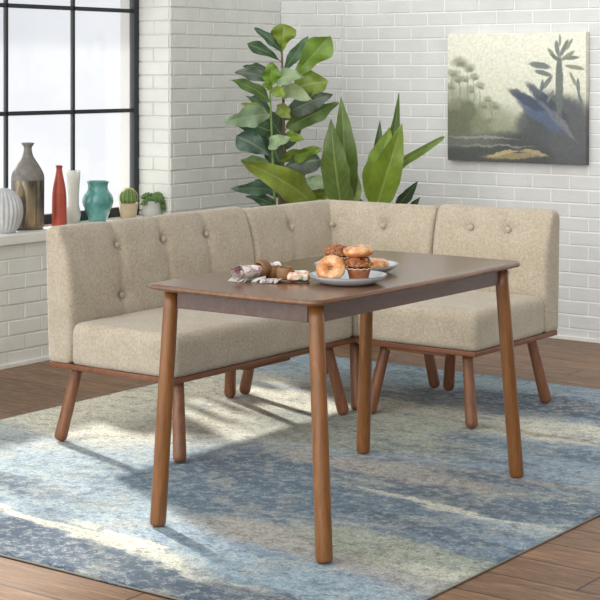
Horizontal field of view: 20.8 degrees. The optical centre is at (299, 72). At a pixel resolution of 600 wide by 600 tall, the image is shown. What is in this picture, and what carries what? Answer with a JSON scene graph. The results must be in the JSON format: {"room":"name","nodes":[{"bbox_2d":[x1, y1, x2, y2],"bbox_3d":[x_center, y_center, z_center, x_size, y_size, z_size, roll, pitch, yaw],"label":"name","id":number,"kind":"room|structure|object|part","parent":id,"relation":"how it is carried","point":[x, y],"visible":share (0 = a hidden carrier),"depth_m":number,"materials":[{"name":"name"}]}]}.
{"room":"dining room","nodes":[
{"label":"dining room","id":0,"kind":"room"},
{"bbox_2d":[0,0,280,364],"bbox_3d":[-1.440,-0.120,7.846,0.357,3.000,4.950,0,0,36],"label":"wall","id":1,"kind":"structure","parent":0,"point":[191,51],"depth_m":8.70,"materials":[{"name":"grey brick"}]},
{"bbox_2d":[0,356,49,369],"bbox_3d":[-1.438,1.370,7.554,0.024,0.020,4.481,0,0,36],"label":"baseboard","id":2,"kind":"structure","parent":1,"relation":"attached to","point":[41,359],"depth_m":7.72,"materials":[{"name":"white paint"}]},
{"bbox_2d":[0,0,138,224],"bbox_3d":[-1.697,-0.050,7.594,0.036,1.610,2.800,0,0,36],"label":"window","id":3,"kind":"structure","parent":1,"relation":"in","point":[133,10],"depth_m":8.36,"materials":[{"name":"black metal"}]},
{"bbox_3d":[-1.697,-0.050,7.594,0.036,1.610,2.800,0,0,36],"label":"frame","id":4,"kind":"part","parent":3,"relation":"part of","materials":[{"name":"black metal"}]},
{"bbox_2d":[0,215,142,245],"bbox_3d":[-1.642,0.779,7.542,0.370,0.048,2.820,0,0,36],"label":"windowsill","id":5,"kind":"structure","parent":1,"relation":"attached to","point":[20,236],"depth_m":7.74,"materials":[{"name":"white paint"}]},
{"bbox_2d":[0,188,22,233],"bbox_3d":[-1.410,0.651,7.740,0.201,0.209,0.200,0,0,36],"label":"ribbed vase","id":6,"kind":"object","parent":5,"relation":"on","point":[11,205],"visible":1,"depth_m":7.68,"materials":[{"name":"white ceramic"}]},
{"bbox_2d":[11,142,44,229],"bbox_3d":[-1.317,0.546,7.917,0.160,0.418,0.160,0,0,36],"label":"bottle vase","id":7,"kind":"object","parent":5,"relation":"on","point":[27,178],"visible":0.9,"depth_m":7.86,"materials":[{"name":"ceramic"}]},
{"bbox_2d":[52,165,66,225],"bbox_3d":[-1.181,0.604,8.026,0.074,0.302,0.074,0,0,36],"label":"slim bottle","id":8,"kind":"object","parent":5,"relation":"on","point":[59,200],"visible":0.89,"depth_m":8.00,"materials":[{"name":"red ceramic"}]},
{"bbox_2d":[66,170,80,223],"bbox_3d":[-1.141,0.623,8.233,0.076,0.263,0.077,0,0,36],"label":"ceramic vase","id":9,"kind":"object","parent":5,"relation":"on","point":[72,176],"visible":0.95,"depth_m":8.21,"materials":[{"name":"white ceramic"}]},
{"bbox_2d":[82,180,112,221],"bbox_3d":[-1.026,0.651,8.298,0.158,0.207,0.158,0,0,36],"label":"urn vase","id":10,"kind":"object","parent":5,"relation":"on","point":[97,201],"visible":0.93,"depth_m":8.25,"materials":[{"name":"teal ceramic"}]},
{"bbox_2d":[118,187,137,218],"bbox_3d":[-0.891,0.675,8.498,0.106,0.161,0.106,0,0,36],"label":"potted cactus","id":11,"kind":"object","parent":5,"relation":"on","point":[128,204],"visible":1,"depth_m":8.46,"materials":[{"name":"green plant"}]},
{"bbox_2d":[118,202,137,218],"bbox_3d":[-0.891,0.715,8.498,0.105,0.080,0.105,0,0,36],"label":"pot","id":12,"kind":"object","parent":11,"relation":"attached to","point":[127,209],"depth_m":8.46,"materials":[{"name":"beige ceramic"}]},
{"bbox_2d":[140,192,165,216],"bbox_3d":[-0.774,0.690,8.586,0.131,0.131,0.129,0,0,36],"label":"potted succulent","id":13,"kind":"object","parent":5,"relation":"on","point":[153,204],"visible":0.97,"depth_m":8.56,"materials":[{"name":"concrete"}]},
{"bbox_2d":[142,201,161,216],"bbox_3d":[-0.777,0.713,8.603,0.105,0.084,0.105,0,0,36],"label":"pot","id":14,"kind":"object","parent":13,"relation":"attached to","point":[149,208],"depth_m":8.56,"materials":[{"name":"ceramic"}]},
{"bbox_2d":[0,338,599,599],"bbox_3d":[0.710,1.420,4.688,7.400,0.080,7.400,0,0,36],"label":"floor","id":15,"kind":"structure","parent":0,"point":[566,566],"depth_m":4.72,"materials":[{"name":"brown wood"}]},
{"bbox_2d":[223,24,338,206],"bbox_3d":[-0.152,0.558,8.590,0.498,1.643,0.687,0,0,36],"label":"potted ficus","id":16,"kind":"object","parent":15,"relation":"on","point":[264,129],"visible":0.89,"depth_m":8.62,"materials":[{"name":"green plant"}]},
{"bbox_3d":[-0.129,0.556,8.625,0.024,0.996,0.082,0,0,36],"label":"stem","id":17,"kind":"part","parent":16,"relation":"part of","materials":[{"name":"green plant"}]},
{"bbox_2d":[0,353,599,599],"bbox_3d":[0.041,1.377,6.027,2.543,0.005,3.250,0,0,36],"label":"rug","id":18,"kind":"object","parent":15,"relation":"on","point":[434,505],"visible":0.88,"depth_m":5.38,"materials":[{"name":"blue carpet"}]},
{"bbox_2d":[46,207,352,461],"bbox_3d":[-0.365,0.971,6.346,0.641,0.805,1.122,0,0,36],"label":"upholstered bench","id":19,"kind":"object","parent":18,"relation":"on","point":[105,317],"visible":0.81,"depth_m":6.11,"materials":[{"name":"beige fabric"}]},
{"bbox_3d":[-0.863,1.232,6.111,0.107,0.283,0.049,0,0,-5],"label":"leg","id":20,"kind":"part","parent":19,"relation":"part of","materials":[{"name":"brown wood"}]},
{"bbox_3d":[-0.569,0.820,6.495,0.136,0.502,1.122,0,0,36],"label":"backrest","id":21,"kind":"part","parent":19,"relation":"part of","materials":[{"name":"fabric"}]},
{"bbox_3d":[-0.430,1.232,5.793,0.049,0.283,0.107,0,0,-12],"label":"leg","id":22,"kind":"part","parent":19,"relation":"part of","materials":[{"name":"brown wood"}]},
{"bbox_3d":[-0.357,1.080,6.340,0.608,0.020,1.110,0,0,36],"label":"wood rail","id":23,"kind":"part","parent":19,"relation":"part of","materials":[{"name":"brown wood"}]},
{"bbox_3d":[-0.313,0.989,6.306,0.504,0.166,1.118,0,0,36],"label":"seat","id":24,"kind":"part","parent":19,"relation":"part of","materials":[{"name":"fabric"}]},
{"bbox_3d":[-0.290,1.232,6.892,0.049,0.283,0.107,0,0,-12],"label":"leg","id":25,"kind":"part","parent":19,"relation":"part of","materials":[{"name":"brown wood"}]},
{"bbox_3d":[0.143,1.232,6.574,0.107,0.283,0.049,0,0,-5],"label":"leg","id":26,"kind":"part","parent":19,"relation":"part of","materials":[{"name":"brown wood"}]},
{"bbox_2d":[149,250,523,562],"bbox_3d":[0.147,1.005,5.251,0.704,0.736,1.251,0,0,36],"label":"dining table","id":27,"kind":"object","parent":18,"relation":"on","point":[418,277],"visible":0.91,"depth_m":4.95,"materials":[{"name":"brown wood"}]},
{"bbox_3d":[-0.411,1.013,4.966,0.089,0.718,0.050,0,0,-9],"label":"leg","id":28,"kind":"part","parent":27,"relation":"part of","materials":[{"name":"brown wood"}]},
{"bbox_2d":[228,261,281,281],"bbox_3d":[-0.134,0.612,5.058,0.064,0.047,0.213,0,0,38],"label":"napkin","id":29,"kind":"object","parent":27,"relation":"on","point":[241,273],"visible":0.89,"depth_m":5.01,"materials":[{"name":"fabric"}]},
{"bbox_2d":[253,259,271,277],"bbox_3d":[-0.118,0.608,5.080,0.057,0.057,0.042,0,0,38],"label":"napkin ring","id":30,"kind":"object","parent":29,"relation":"on","point":[266,265],"visible":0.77,"depth_m":5.06,"materials":[{"name":"brown wood"}]},
{"bbox_2d":[267,265,278,277],"bbox_3d":[-0.086,0.618,5.103,0.053,0.039,0.053,0,0,-28],"label":"napkin ring","id":31,"kind":"object","parent":29,"relation":"on","point":[274,267],"visible":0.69,"depth_m":5.08,"materials":[{"name":"brown wood"}]},
{"bbox_2d":[252,270,309,283],"bbox_3d":[-0.060,0.619,4.979,0.179,0.032,0.108,0,0,3],"label":"napkin","id":32,"kind":"object","parent":27,"relation":"on","point":[300,276],"visible":0.98,"depth_m":4.96,"materials":[{"name":"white fabric"}]},
{"bbox_2d":[276,265,293,279],"bbox_3d":[-0.045,0.610,4.994,0.055,0.040,0.055,0,0,-36],"label":"napkin ring","id":33,"kind":"object","parent":32,"relation":"on","point":[282,272],"visible":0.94,"depth_m":4.97,"materials":[{"name":"brown wood"}]},
{"bbox_3d":[0.056,1.013,4.619,0.050,0.719,0.114,0,0,-22],"label":"leg","id":34,"kind":"part","parent":27,"relation":"part of","materials":[{"name":"brown wood"}]},
{"bbox_2d":[309,269,386,285],"bbox_3d":[0.145,0.623,4.951,0.237,0.029,0.237,0,0,36],"label":"plate","id":35,"kind":"object","parent":27,"relation":"on","point":[374,276],"visible":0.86,"depth_m":4.87,"materials":[{"name":"white ceramic"}]},
{"bbox_2d":[316,255,345,278],"bbox_3d":[0.093,0.590,4.939,0.091,0.078,0.064,0,0,19],"label":"doughnut","id":36,"kind":"object","parent":35,"relation":"on","point":[335,262],"visible":0.93,"depth_m":4.93,"materials":[{"name":"food"}]},
{"bbox_2d":[345,257,373,278],"bbox_3d":[0.179,0.590,4.960,0.086,0.080,0.084,0,0,36],"label":"muffin","id":37,"kind":"object","parent":35,"relation":"on","point":[358,268],"visible":0.93,"depth_m":4.93,"materials":[{"name":"food"}]},
{"bbox_2d":[343,244,373,257],"bbox_3d":[0.178,0.539,4.959,0.095,0.038,0.094,0,0,26],"label":"doughnut","id":38,"kind":"object","parent":37,"relation":"on","point":[359,250],"visible":1,"depth_m":4.93,"materials":[{"name":"food"}]},
{"bbox_2d":[314,260,398,271],"bbox_3d":[0.181,0.623,5.230,0.271,0.029,0.271,0,0,36],"label":"plate","id":39,"kind":"object","parent":27,"relation":"on","point":[393,264],"visible":0.28,"depth_m":5.15,"materials":[{"name":"white ceramic"}]},
{"bbox_2d":[323,243,348,266],"bbox_3d":[0.118,0.589,5.251,0.090,0.083,0.088,0,0,36],"label":"muffin","id":40,"kind":"object","parent":39,"relation":"on","point":[336,249],"visible":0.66,"depth_m":5.22,"materials":[{"name":"food"}]},
{"bbox_2d":[370,258,389,267],"bbox_3d":[0.237,0.612,5.229,0.102,0.036,0.102,0,0,-21],"label":"doughnut","id":41,"kind":"object","parent":39,"relation":"on","point":[378,262],"visible":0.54,"depth_m":5.19,"materials":[{"name":"food"}]},
{"bbox_3d":[0.235,1.013,5.875,0.050,0.720,0.130,0,0,-9],"label":"leg","id":42,"kind":"part","parent":27,"relation":"part of","materials":[{"name":"brown wood"}]},
{"bbox_3d":[0.707,1.013,5.540,0.125,0.720,0.050,0,0,-39],"label":"leg","id":43,"kind":"part","parent":27,"relation":"part of","materials":[{"name":"brown wood"}]},
{"bbox_2d":[239,199,439,409],"bbox_3d":[0.174,0.976,7.076,0.646,0.794,0.684,0,0,36],"label":"seat","id":44,"kind":"object","parent":18,"relation":"on","point":[299,230],"visible":0.31,"depth_m":7.17,"materials":[{"name":"beige fabric"}]},
{"bbox_3d":[-0.213,1.233,7.000,0.094,0.281,0.049,0,0,-13],"label":"leg","id":45,"kind":"part","parent":44,"relation":"part of","materials":[{"name":"brown wood"}]},
{"bbox_3d":[-0.048,0.825,7.204,0.136,0.492,0.629,0,0,36],"label":"backrest","id":46,"kind":"part","parent":44,"relation":"part of","materials":[{"name":"fabric"}]},
{"bbox_3d":[0.176,1.080,7.060,0.616,0.020,0.654,0,0,36],"label":"wood rail","id":47,"kind":"part","parent":44,"relation":"part of","materials":[{"name":"brown wood"}]},
{"bbox_3d":[0.188,0.989,6.983,0.509,0.166,0.548,0,0,36],"label":"seat","id":48,"kind":"part","parent":44,"relation":"part of","materials":[{"name":"fabric"}]},
{"bbox_3d":[0.229,1.233,6.675,0.049,0.281,0.094,0,0,-4],"label":"leg","id":49,"kind":"part","parent":44,"relation":"part of","materials":[{"name":"brown wood"}]},
{"bbox_3d":[0.342,0.825,7.293,0.632,0.492,0.136,0,0,36],"label":"backrest","id":50,"kind":"part","parent":44,"relation":"part of","materials":[{"name":"fabric"}]},
{"bbox_3d":[0.564,1.233,7.132,0.094,0.281,0.049,0,0,-13],"label":"leg","id":51,"kind":"part","parent":44,"relation":"part of","materials":[{"name":"brown wood"}]},
{"bbox_2d":[357,204,559,427],"bbox_3d":[0.658,0.971,6.707,0.562,0.805,0.707,0,0,36],"label":"upholstered chair","id":52,"kind":"object","parent":18,"relation":"on","point":[465,324],"visible":0.73,"depth_m":6.73,"materials":[{"name":"beige fabric"}]},
{"bbox_3d":[0.314,1.232,6.602,0.107,0.283,0.049,0,0,-12],"label":"leg","id":53,"kind":"part","parent":52,"relation":"part of","materials":[{"name":"brown wood"}]},
{"bbox_3d":[0.646,1.232,7.055,0.049,0.283,0.107,0,0,-5],"label":"leg","id":54,"kind":"part","parent":52,"relation":"part of","materials":[{"name":"brown wood"}]},
{"bbox_3d":[0.617,0.989,6.654,0.558,0.166,0.573,0,0,36],"label":"seat","id":55,"kind":"part","parent":52,"relation":"part of","materials":[{"name":"fabric"}]},
{"bbox_3d":[0.651,1.080,6.698,0.550,0.020,0.677,0,0,36],"label":"wood rail","id":56,"kind":"part","parent":52,"relation":"part of","materials":[{"name":"brown wood"}]},
{"bbox_3d":[0.660,1.232,6.348,0.049,0.283,0.107,0,0,-5],"label":"leg","id":57,"kind":"part","parent":52,"relation":"part of","materials":[{"name":"brown wood"}]},
{"bbox_3d":[0.827,0.820,6.938,0.562,0.502,0.136,0,0,36],"label":"backrest","id":58,"kind":"part","parent":52,"relation":"part of","materials":[{"name":"fabric"}]},
{"bbox_3d":[0.992,1.232,6.801,0.107,0.283,0.049,0,0,-12],"label":"leg","id":59,"kind":"part","parent":52,"relation":"part of","materials":[{"name":"brown wood"}]},
{"bbox_2d":[320,93,444,203],"bbox_3d":[0.436,0.742,8.334,0.571,1.276,0.444,0,0,36],"label":"plant","id":60,"kind":"object","parent":15,"relation":"on","point":[382,172],"visible":0.67,"depth_m":8.31,"materials":[{"name":"green plant"}]},
{"bbox_2d":[280,0,342,199],"bbox_3d":[0.064,-0.120,9.334,0.322,3.000,0.172,0,0,36],"label":"wall","id":61,"kind":"structure","parent":0,"point":[310,18],"depth_m":9.32,"materials":[{"name":"white brick"}]},
{"bbox_2d":[343,0,599,338],"bbox_3d":[2.826,-0.120,7.598,6.830,3.000,0.304,0,0,36],"label":"wall","id":62,"kind":"structure","parent":0,"point":[391,48],"depth_m":8.85,"materials":[{"name":"white brick"}]},
{"bbox_2d":[448,32,588,164],"bbox_3d":[1.141,0.130,8.621,0.823,0.682,0.036,0,0,36],"label":"painting","id":63,"kind":"object","parent":62,"relation":"attached to","point":[513,97],"visible":1,"depth_m":8.60},
{"bbox_2d":[548,335,599,342],"bbox_3d":[2.867,1.370,7.382,6.508,0.020,0.024,0,0,36],"label":"baseboard","id":64,"kind":"structure","parent":62,"relation":"attached to","point":[564,337],"depth_m":8.43,"materials":[{"name":"white paint"}]}
]}

